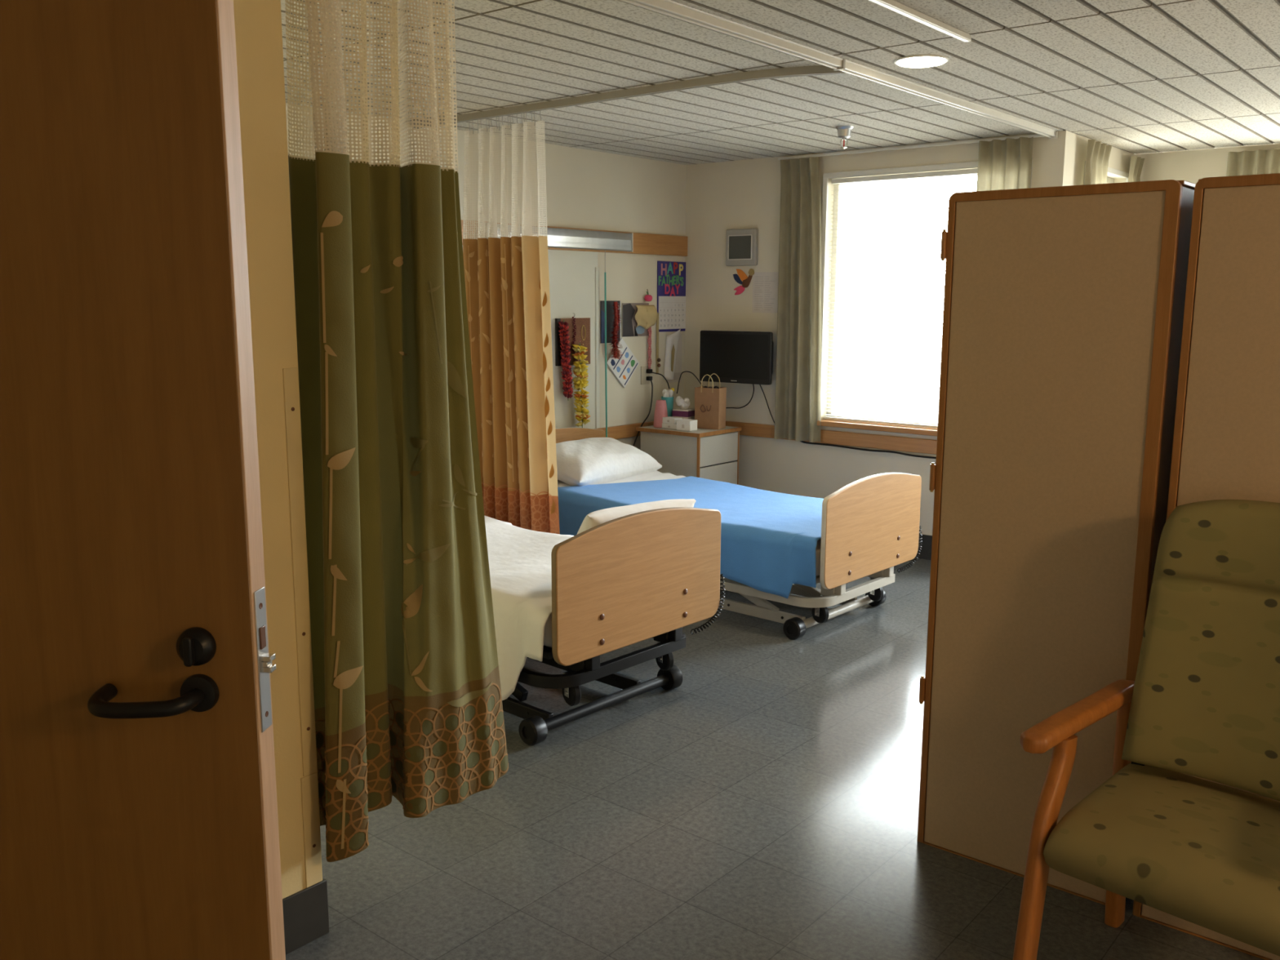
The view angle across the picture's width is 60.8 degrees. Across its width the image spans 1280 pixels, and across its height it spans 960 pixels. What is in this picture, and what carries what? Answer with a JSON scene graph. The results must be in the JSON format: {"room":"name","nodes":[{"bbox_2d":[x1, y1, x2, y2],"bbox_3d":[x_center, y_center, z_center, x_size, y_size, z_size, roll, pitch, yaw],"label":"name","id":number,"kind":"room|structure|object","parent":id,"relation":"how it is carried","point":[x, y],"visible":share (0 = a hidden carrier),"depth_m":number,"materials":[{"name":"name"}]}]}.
{"room":"care facility","nodes":[
{"label":"care facility","id":0,"kind":"room"},
{"bbox_2d":[233,0,322,898],"bbox_3d":[-1.726,0.095,1.460,0.100,2.440,2.850,8,12,39],"label":"wall","id":1,"kind":"structure","parent":0,"point":[258,23],"depth_m":2.43,"materials":[{"name":"yellow paint"}]},
{"bbox_2d":[0,0,285,959],"bbox_3d":[-0.990,0.246,1.568,0.931,2.099,0.114,1,10,6],"label":"entry door","id":2,"kind":"structure","parent":1,"relation":"in","point":[139,820],"depth_m":1.51,"materials":[{"name":"brown wood"}]},
{"bbox_2d":[282,367,322,888],"bbox_3d":[-0.793,0.368,2.564,0.005,1.258,0.044,8,12,39],"label":"guard","id":3,"kind":"object","parent":1,"relation":"attached to","point":[309,793],"visible":1,"depth_m":2.56,"materials":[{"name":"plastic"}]},
{"bbox_2d":[282,879,329,954],"bbox_3d":[-1.687,1.233,1.619,0.008,0.142,2.858,8,12,39],"label":"baseboard","id":4,"kind":"structure","parent":1,"relation":"attached to","point":[305,912],"depth_m":2.65,"materials":[{"name":"grey rubber"}]},
{"bbox_2d":[285,102,686,449],"bbox_3d":[-1.185,-0.650,5.901,0.120,2.440,4.770,8,12,39],"label":"wall","id":5,"kind":"structure","parent":0,"point":[588,189],"depth_m":6.96,"materials":[{"name":"beige paint"}]},
{"bbox_2d":[483,222,633,252],"bbox_3d":[-0.457,-1.438,6.495,0.040,0.118,1.244,8,12,39],"label":"light","id":6,"kind":"object","parent":5,"relation":"attached to","point":[557,237],"visible":0.56,"depth_m":6.64,"materials":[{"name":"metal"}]},
{"bbox_3d":[-0.217,-1.358,6.787,0.004,0.132,0.005,8,12,39],"label":"pull cord","id":7,"kind":"object","parent":6,"relation":"hanging from","visible":0},
{"bbox_2d":[604,272,607,437],"bbox_3d":[-0.215,-0.747,6.897,0.013,1.110,0.026,4,10,21],"label":"tube","id":8,"kind":"object","parent":7,"relation":"hanging from","point":[605,273],"visible":0.81,"depth_m":6.88,"materials":[{"name":"teal plastic"}]},
{"bbox_2d":[555,317,590,366],"bbox_3d":[-0.408,-0.848,6.695,0.019,0.285,0.302,8,12,39],"label":"cork board","id":9,"kind":"object","parent":5,"relation":"attached to","point":[580,322],"visible":0.66,"depth_m":6.70,"materials":[{"name":"brown wood"}]},
{"bbox_2d":[558,319,573,398],"bbox_3d":[-0.449,-0.724,6.604,0.060,0.490,0.108,8,12,39],"label":"flower garland","id":10,"kind":"object","parent":9,"relation":"hanging from","point":[565,353],"visible":1,"depth_m":6.59},
{"bbox_2d":[571,312,576,351],"bbox_3d":[-0.403,-0.904,6.669,0.023,0.234,0.038,8,12,39],"label":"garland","id":11,"kind":"object","parent":9,"relation":"hanging from","point":[574,320],"visible":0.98,"depth_m":6.67,"materials":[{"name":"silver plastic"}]},
{"bbox_2d":[581,324,586,340],"bbox_3d":[-0.349,-0.910,6.748,0.004,0.094,0.039,8,12,39],"label":"bracelet","id":12,"kind":"object","parent":9,"relation":"hanging from","point":[583,325],"visible":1,"depth_m":6.75,"materials":[{"name":"gold metal"}]},
{"bbox_2d":[547,249,598,429],"bbox_3d":[-1.448,-0.643,5.481,0.006,1.105,3.695,8,12,39],"label":"wall panel","id":13,"kind":"object","parent":5,"relation":"attached to","point":[571,273],"depth_m":6.68,"materials":[{"name":"white paint"}]},
{"bbox_2d":[461,219,687,256],"bbox_3d":[-1.163,-1.307,5.702,0.020,0.133,4.640,8,12,39],"label":"trim","id":14,"kind":"structure","parent":5,"relation":"attached to","point":[643,243],"depth_m":7.15,"materials":[{"name":"brown wood"}]},
{"bbox_2d":[571,342,590,427],"bbox_3d":[-0.362,-0.577,6.704,0.092,0.527,0.135,8,12,39],"label":"flower garland","id":15,"kind":"object","parent":5,"relation":"hanging from","point":[580,382],"visible":1,"depth_m":6.68},
{"bbox_2d":[595,267,599,427],"bbox_3d":[-0.268,-0.828,6.879,0.008,1.005,0.030,8,12,39],"label":"trim","id":16,"kind":"structure","parent":5,"relation":"attached to","point":[597,269],"depth_m":6.87,"materials":[{"name":"plastic"}]},
{"bbox_2d":[600,300,621,342],"bbox_3d":[-0.185,-1.007,6.950,0.006,0.265,0.190,8,12,39],"label":"photo board","id":17,"kind":"object","parent":5,"relation":"attached to","point":[610,316],"visible":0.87,"depth_m":6.93,"materials":[{"name":"black paper"}]},
{"bbox_2d":[608,301,623,359],"bbox_3d":[-0.153,-0.947,6.923,0.090,0.366,0.126,8,12,39],"label":"tinsel garland","id":18,"kind":"object","parent":5,"relation":"hanging from","point":[615,350],"visible":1,"depth_m":6.91},
{"bbox_2d":[606,337,639,387],"bbox_3d":[-0.111,-0.759,7.077,0.011,0.323,0.324,8,12,39],"label":"sign","id":19,"kind":"object","parent":5,"relation":"attached to","point":[624,367],"visible":0.93,"depth_m":7.08,"materials":[{"name":"white paper"}]},
{"bbox_2d":[610,359,615,365],"bbox_3d":[-0.173,-0.752,6.995,0.001,0.044,0.046,8,12,39],"label":"picture","id":20,"kind":"object","parent":19,"relation":"attached to","point":[612,361],"depth_m":6.99},
{"bbox_2d":[631,360,635,366],"bbox_3d":[-0.047,-0.763,7.147,0.001,0.047,0.044,8,12,39],"label":"picture","id":21,"kind":"object","parent":19,"relation":"on","point":[633,362],"depth_m":7.15},
{"bbox_2d":[594,421,653,439],"bbox_3d":[-1.167,-0.110,5.903,0.022,0.085,4.640,8,12,39],"label":"trim","id":22,"kind":"structure","parent":5,"relation":"attached to","point":[624,431],"depth_m":7.15,"materials":[{"name":"brown wood"}]},
{"bbox_2d":[622,302,648,337],"bbox_3d":[-0.028,-1.048,7.136,0.006,0.215,0.267,8,12,39],"label":"photo board","id":23,"kind":"object","parent":5,"relation":"attached to","point":[629,328],"visible":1,"depth_m":7.10,"materials":[{"name":"black paper"}]},
{"bbox_2d":[634,305,657,328],"bbox_3d":[0.032,-1.068,7.161,0.196,0.157,0.031,-8,12,-40],"label":"paper","id":24,"kind":"object","parent":23,"relation":"attached to","point":[646,316],"visible":1,"depth_m":7.16,"materials":[{"name":"beige paper"}]},
{"bbox_2d":[647,326,652,368],"bbox_3d":[0.065,-0.893,7.259,0.020,0.332,0.036,8,12,39],"label":"bead strand","id":25,"kind":"object","parent":23,"relation":"hanging from","point":[648,329],"visible":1,"depth_m":7.26,"materials":[{"name":"plastic"}]},
{"bbox_2d":[640,365,652,384],"bbox_3d":[0.046,-0.698,7.274,0.034,0.120,0.092,8,12,39],"label":"wall socket","id":26,"kind":"object","parent":5,"relation":"attached to","point":[646,378],"visible":1,"depth_m":7.27,"materials":[{"name":"white plastic"}]},
{"bbox_2d":[632,378,653,446],"bbox_3d":[-0.006,-0.159,7.263,0.026,1.011,0.270,8,12,39],"label":"lead","id":27,"kind":"object","parent":26,"relation":"hanging from","point":[651,379],"visible":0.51,"depth_m":7.28,"materials":[{"name":"black plastic"}]},
{"bbox_2d":[650,371,669,388],"bbox_3d":[0.136,-0.665,7.283,0.129,0.115,0.019,0,10,-3],"label":"lead","id":28,"kind":"object","parent":26,"relation":"attached to","point":[651,371],"visible":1,"depth_m":7.28,"materials":[{"name":"black plastic"}]},
{"bbox_2d":[644,288,652,301],"bbox_3d":[0.055,-1.215,7.179,0.053,0.080,0.054,8,12,39],"label":"apple ornament","id":29,"kind":"object","parent":5,"relation":"attached to","point":[647,297],"visible":1,"depth_m":7.16,"materials":[{"name":"red plastic"}]},
{"bbox_2d":[656,312,661,374],"bbox_3d":[0.127,-0.916,7.334,0.025,0.410,0.029,8,12,39],"label":"ribbon","id":30,"kind":"object","parent":5,"relation":"hanging from","point":[658,360],"visible":0.98,"depth_m":7.34,"materials":[{"name":"fabric"}]},
{"bbox_2d":[657,261,685,332],"bbox_3d":[0.220,-1.244,7.410,0.006,0.468,0.325,8,12,39],"label":"wall calendar","id":31,"kind":"object","parent":5,"relation":"attached to","point":[671,275],"visible":1,"depth_m":7.40,"materials":[{"name":"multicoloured paper"}]},
{"bbox_2d":[663,328,681,382],"bbox_3d":[0.239,-0.850,7.472,0.042,0.365,0.205,8,12,39],"label":"pages","id":32,"kind":"object","parent":5,"relation":"attached to","point":[673,361],"visible":0.98,"depth_m":7.45,"materials":[{"name":"paper"}]},
{"bbox_2d":[671,345,675,371],"bbox_3d":[0.225,-0.830,7.432,0.002,0.190,0.040,8,12,39],"label":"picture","id":33,"kind":"object","parent":32,"relation":"attached to","point":[673,347],"depth_m":7.43},
{"bbox_2d":[285,557,1263,959],"bbox_3d":[1.192,1.106,3.057,7.740,0.060,8.990,8,12,39],"label":"floor","id":34,"kind":"structure","parent":0,"point":[763,805],"depth_m":3.16,"materials":[{"name":"tile"}]},
{"bbox_2d":[502,506,724,745],"bbox_3d":[-0.781,0.365,4.686,2.208,0.845,0.910,9,13,41],"label":"hospital bed","id":35,"kind":"object","parent":34,"relation":"on","point":[628,580],"visible":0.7,"depth_m":3.91,"materials":[{"name":"brown wood"}]},
{"bbox_2d":[484,515,574,700],"bbox_3d":[-0.786,0.432,4.659,2.050,0.393,0.981,9,13,41],"label":"sheet","id":36,"kind":"object","parent":35,"relation":"on","point":[519,558],"visible":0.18,"depth_m":3.86,"materials":[{"name":"white fabric"}]},
{"bbox_2d":[577,498,696,534],"bbox_3d":[-0.041,0.214,4.097,0.216,0.268,0.566,9,13,44],"label":"pillow","id":37,"kind":"object","parent":36,"relation":"on","point":[597,517],"visible":0.18,"depth_m":3.98,"materials":[{"name":"white fabric"}]},
{"bbox_2d":[636,425,742,484],"bbox_3d":[0.322,0.007,7.227,0.516,0.718,0.472,8,12,39],"label":"base cabinet","id":38,"kind":"object","parent":34,"relation":"on","point":[703,453],"visible":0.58,"depth_m":7.02,"materials":[{"name":"grey laminate"}]},
{"bbox_2d":[653,400,667,427],"bbox_3d":[0.137,-0.435,7.149,0.098,0.176,0.098,8,12,39],"label":"jug","id":39,"kind":"object","parent":38,"relation":"on","point":[660,410],"visible":0.94,"depth_m":7.11,"materials":[{"name":"pink plastic"}]},
{"bbox_2d":[661,387,674,417],"bbox_3d":[0.182,-0.487,7.242,0.083,0.249,0.085,8,12,39],"label":"tumbler","id":40,"kind":"object","parent":38,"relation":"on","point":[668,397],"visible":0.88,"depth_m":7.21,"materials":[{"name":"teal plastic"}]},
{"bbox_2d":[662,422,676,429],"bbox_3d":[0.211,-0.353,7.093,0.115,0.033,0.076,7,12,35],"label":"carton","id":41,"kind":"object","parent":38,"relation":"on","point":[664,425],"visible":0.68,"depth_m":7.06,"materials":[{"name":"white cardboard"}]},
{"bbox_2d":[662,416,682,424],"bbox_3d":[0.210,-0.388,7.091,0.073,0.036,0.110,-9,13,-44],"label":"carton","id":42,"kind":"object","parent":41,"relation":"on","point":[669,420],"visible":0.89,"depth_m":7.06,"materials":[{"name":"white cardboard"}]},
{"bbox_2d":[672,395,694,419],"bbox_3d":[0.292,-0.454,7.199,0.118,0.198,0.112,6,11,31],"label":"tissue box","id":43,"kind":"object","parent":38,"relation":"on","point":[684,412],"visible":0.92,"depth_m":7.17,"materials":[{"name":"cardboard"}]},
{"bbox_2d":[676,418,697,431],"bbox_3d":[0.301,-0.353,6.997,0.105,0.066,0.086,7,12,36],"label":"carton","id":44,"kind":"object","parent":38,"relation":"on","point":[684,424],"visible":1,"depth_m":6.97,"materials":[{"name":"white cardboard"}]},
{"bbox_2d":[694,373,726,429],"bbox_3d":[0.457,-0.513,7.088,0.173,0.352,0.121,5,11,27],"label":"paper bag","id":45,"kind":"object","parent":38,"relation":"on","point":[710,402],"visible":1,"depth_m":7.05,"materials":[{"name":"brown paper"}]},
{"bbox_2d":[555,427,922,639],"bbox_3d":[0.305,0.200,5.890,2.208,0.780,0.910,9,13,41],"label":"hospital bed","id":46,"kind":"object","parent":34,"relation":"on","point":[870,526],"visible":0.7,"depth_m":5.15,"materials":[{"name":"brown wood"}]},
{"bbox_2d":[557,470,684,487],"bbox_3d":[-0.229,0.068,6.326,0.683,0.172,0.904,9,13,41],"label":"sheet","id":47,"kind":"object","parent":46,"relation":"on","point":[656,475],"visible":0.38,"depth_m":6.35,"materials":[{"name":"white fabric"}]},
{"bbox_2d":[555,437,662,485],"bbox_3d":[-0.267,-0.105,6.390,0.431,0.248,0.740,8,12,38],"label":"pillow","id":48,"kind":"object","parent":47,"relation":"on","point":[590,460],"visible":0.79,"depth_m":6.23,"materials":[{"name":"white fabric"}]},
{"bbox_2d":[557,475,823,598],"bbox_3d":[0.433,0.248,5.752,1.701,0.324,0.933,9,13,41],"label":"blanket","id":49,"kind":"object","parent":46,"relation":"on","point":[769,539],"visible":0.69,"depth_m":5.38,"materials":[{"name":"blue fabric"}]},
{"bbox_2d":[917,179,1195,905],"bbox_3d":[1.202,0.143,3.067,0.578,1.835,0.580,8,12,39],"label":"folding screen","id":50,"kind":"object","parent":34,"relation":"on","point":[1064,306],"visible":0.88,"depth_m":2.82,"materials":[{"name":"beige laminate"}]},
{"bbox_2d":[1013,499,1279,959],"bbox_3d":[1.221,0.637,2.301,0.584,1.125,0.695,-9,13,-44],"label":"armchair","id":51,"kind":"object","parent":34,"relation":"on","point":[1202,701],"visible":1,"depth_m":2.39,"materials":[{"name":"green fabric"}]},
{"bbox_2d":[1043,763,1279,956],"bbox_3d":[1.218,0.780,2.322,0.470,0.142,0.524,-9,13,-44],"label":"seat cushion","id":52,"kind":"object","parent":51,"relation":"on","point":[1204,853],"depth_m":2.25,"materials":[{"name":"green fabric"}]},
{"bbox_2d":[1132,173,1279,959],"bbox_3d":[1.738,0.218,2.635,0.802,1.835,0.570,8,12,39],"label":"folding screen","id":53,"kind":"object","parent":34,"relation":"on","point":[1226,446],"visible":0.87,"depth_m":2.50,"materials":[{"name":"beige laminate"}]},
{"bbox_2d":[280,0,1279,164],"bbox_3d":[1.202,-1.375,2.640,7.740,0.090,8.990,8,12,39],"label":"ceiling","id":54,"kind":"structure","parent":0,"point":[1136,77],"depth_m":4.28,"materials":[{"name":"tile"}]},
{"bbox_2d":[411,65,849,128],"bbox_3d":[-0.208,-1.692,4.856,2.452,0.030,0.147,7,12,36],"label":"track","id":55,"kind":"object","parent":54,"relation":"attached to","point":[818,69],"visible":0.84,"depth_m":4.60,"materials":[{"name":"white metal"}]},
{"bbox_2d":[462,111,559,533],"bbox_3d":[-0.630,-0.657,5.350,0.637,2.172,0.133,8,12,39],"label":"privacy curtain","id":56,"kind":"object","parent":55,"relation":"hanging from","point":[507,277],"visible":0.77,"depth_m":5.31,"materials":[{"name":"orange fabric"}]},
{"bbox_2d":[619,0,1057,138],"bbox_3d":[-0.153,-1.379,3.021,0.044,0.038,7.398,8,12,39],"label":"track","id":57,"kind":"object","parent":54,"relation":"attached to","point":[667,7],"visible":1,"depth_m":3.97,"materials":[{"name":"white metal"}]},
{"bbox_2d":[284,0,508,862],"bbox_3d":[-0.602,-0.204,2.710,0.189,2.174,0.631,7,12,35],"label":"privacy curtain","id":58,"kind":"object","parent":57,"relation":"hanging from","point":[408,706],"visible":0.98,"depth_m":2.67,"materials":[{"name":"green fabric"}]},
{"bbox_2d":[835,125,853,148],"bbox_3d":[1.067,-1.789,5.708,0.096,0.110,0.096,8,12,39],"label":"sprinkler head","id":59,"kind":"object","parent":54,"relation":"attached to","point":[843,131],"visible":1,"depth_m":5.68},
{"bbox_2d":[868,0,971,42],"bbox_3d":[-0.433,-1.194,1.865,0.024,0.022,4.840,8,12,39],"label":"ceiling strip","id":60,"kind":"object","parent":54,"relation":"attached to","point":[892,5],"visible":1,"depth_m":3.43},
{"bbox_2d":[893,54,948,67],"bbox_3d":[1.055,-1.567,4.095,0.200,0.013,0.200,8,12,39],"label":"recessed light","id":61,"kind":"object","parent":54,"relation":"in","point":[917,60],"visible":1,"depth_m":4.06,"materials":[{"name":"white plastic"}]},
{"bbox_2d":[684,130,1075,535],"bbox_3d":[1.326,-0.797,6.839,2.530,2.440,0.140,8,12,39],"label":"wall","id":62,"kind":"structure","parent":0,"point":[721,197],"depth_m":7.11,"materials":[{"name":"beige paint"}]},
{"bbox_2d":[699,330,773,385],"bbox_3d":[0.664,-0.811,7.175,0.536,0.336,0.176,7,12,35],"label":"television","id":63,"kind":"object","parent":62,"relation":"attached to","point":[735,357],"visible":0.98,"depth_m":7.09,"materials":[{"name":"black plastic"}]},
{"bbox_2d":[676,370,702,393],"bbox_3d":[0.356,-0.655,7.356,0.225,0.146,0.143,5,11,27],"label":"lead","id":64,"kind":"object","parent":63,"relation":"attached to","point":[686,371],"visible":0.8,"depth_m":7.39,"materials":[{"name":"black plastic"}]},
{"bbox_2d":[725,384,754,408],"bbox_3d":[0.672,-0.573,7.275,0.048,0.214,0.283,-7,12,-35],"label":"power cable","id":65,"kind":"object","parent":63,"relation":"attached to","point":[753,384],"visible":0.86,"depth_m":7.26,"materials":[{"name":"black plastic"}]},
{"bbox_2d":[759,384,774,423],"bbox_3d":[0.831,-0.503,7.142,0.132,0.308,0.034,1,10,6],"label":"cable","id":66,"kind":"object","parent":63,"relation":"attached to","point":[759,384],"visible":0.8,"depth_m":7.15,"materials":[{"name":"black plastic"}]},
{"bbox_2d":[725,228,758,266],"bbox_3d":[0.666,-1.525,7.157,0.236,0.236,0.039,8,12,39],"label":"wall speaker","id":67,"kind":"object","parent":62,"relation":"attached to","point":[741,245],"visible":1,"depth_m":7.14,"materials":[{"name":"grey plastic"}]},
{"bbox_2d":[728,234,752,259],"bbox_3d":[0.655,-1.522,7.145,0.186,0.158,0.005,8,12,39],"label":"grille","id":68,"kind":"object","parent":67,"relation":"attached to","point":[740,246],"depth_m":7.14,"materials":[{"name":"grey plastic"}]},
{"bbox_2d":[733,268,754,294],"bbox_3d":[0.682,-1.307,7.198,0.172,0.171,0.006,8,12,39],"label":"bird","id":69,"kind":"object","parent":62,"relation":"attached to","point":[745,281],"visible":1,"depth_m":7.20},
{"bbox_2d":[746,313,777,330],"bbox_3d":[0.801,-1.032,7.149,0.240,0.107,0.001,8,12,39],"label":"notice","id":70,"kind":"object","parent":62,"relation":"attached to","point":[754,322],"visible":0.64,"depth_m":7.15,"materials":[{"name":"beige paper"}]},
{"bbox_2d":[752,271,778,313],"bbox_3d":[0.815,-1.220,7.106,0.195,0.262,0.002,8,12,39],"label":"notice","id":71,"kind":"object","parent":62,"relation":"attached to","point":[765,284],"visible":0.99,"depth_m":7.10,"materials":[{"name":"paper"}]},
{"bbox_2d":[725,421,937,454],"bbox_3d":[1.281,-0.261,6.859,2.508,0.085,0.022,8,12,39],"label":"trim","id":72,"kind":"structure","parent":62,"relation":"attached to","point":[828,437],"depth_m":6.77,"materials":[{"name":"brown wood"}]},
{"bbox_2d":[799,440,936,458],"bbox_3d":[1.618,-0.161,6.568,1.541,0.038,0.014,8,12,39],"label":"rail","id":73,"kind":"object","parent":62,"relation":"attached to","point":[803,442],"visible":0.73,"depth_m":6.73,"materials":[{"name":"black plastic"}]},
{"bbox_2d":[777,133,1044,159],"bbox_3d":[1.516,-1.932,6.350,1.670,0.015,0.016,8,12,39],"label":"rail","id":74,"kind":"object","parent":62,"relation":"attached to","point":[1035,135],"visible":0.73,"depth_m":6.32,"materials":[{"name":"white metal"}]},
{"bbox_2d":[773,156,821,442],"bbox_3d":[0.999,-1.119,6.869,0.349,1.753,0.084,8,12,39],"label":"drape","id":75,"kind":"object","parent":74,"relation":"hanging from","point":[797,399],"visible":1,"depth_m":6.88,"materials":[{"name":"beige fabric"}]},
{"bbox_2d":[976,137,1033,191],"bbox_3d":[1.970,-0.985,6.073,0.324,1.760,0.086,8,12,39],"label":"drape","id":76,"kind":"object","parent":74,"relation":"hanging from","point":[997,169],"visible":0.19,"depth_m":5.96,"materials":[{"name":"beige fabric"}]},
{"bbox_2d":[915,533,932,559],"bbox_3d":[1.281,0.342,6.968,2.530,0.150,0.008,8,12,39],"label":"baseboard","id":77,"kind":"structure","parent":62,"relation":"attached to","point":[926,551],"depth_m":6.60,"materials":[{"name":"grey rubber"}]},
{"bbox_2d":[817,157,1032,435],"bbox_3d":[1.653,-1.056,6.479,1.330,1.557,0.165,8,12,39],"label":"window","id":78,"kind":"structure","parent":62,"relation":"in","point":[833,423],"depth_m":6.77,"materials":[{"name":"white plastic"}]},
{"bbox_2d":[823,168,977,428],"bbox_3d":[1.648,-1.057,6.473,1.206,1.483,0.028,8,12,39],"label":"blind","id":79,"kind":"object","parent":78,"relation":"attached to","point":[966,171],"visible":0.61,"depth_m":6.60,"materials":[{"name":"white plastic"}]},
{"bbox_2d":[1071,133,1135,185],"bbox_3d":[2.645,-0.745,6.561,0.140,2.440,1.110,8,12,39],"label":"wall","id":80,"kind":"structure","parent":0,"point":[1119,159],"depth_m":6.06,"materials":[{"name":"beige paint"}]},
{"bbox_2d":[1084,139,1111,184],"bbox_3d":[2.563,-0.999,6.186,0.085,1.755,0.380,8,12,39],"label":"drape","id":81,"kind":"object","parent":80,"relation":"hanging from","point":[1098,154],"visible":0.16,"depth_m":6.02,"materials":[{"name":"beige fabric"}]},
{"bbox_2d":[1083,160,1128,184],"bbox_3d":[2.694,-1.058,6.515,0.165,1.557,0.840,8,12,39],"label":"window","id":82,"kind":"structure","parent":80,"relation":"in","point":[1111,171],"depth_m":6.51,"materials":[{"name":"white plastic"}]},
{"bbox_2d":[1128,155,1144,182],"bbox_3d":[3.011,-1.082,6.719,0.083,1.745,0.223,8,12,39],"label":"drape","id":83,"kind":"object","parent":80,"relation":"hanging from","point":[1136,162],"visible":0.16,"depth_m":6.56,"materials":[{"name":"beige fabric"}]},
{"bbox_2d":[1135,143,1279,183],"bbox_3d":[4.956,-0.553,5.471,5.110,2.440,0.140,8,12,39],"label":"wall","id":84,"kind":"structure","parent":0,"point":[1190,166],"depth_m":6.55,"materials":[{"name":"beige paint"}]},
{"bbox_2d":[1226,148,1279,176],"bbox_3d":[3.561,-1.024,6.375,0.383,1.750,0.088,8,12,39],"label":"drape","id":85,"kind":"object","parent":84,"relation":"hanging from","point":[1259,162],"visible":0.09,"depth_m":6.29,"materials":[{"name":"beige fabric"}]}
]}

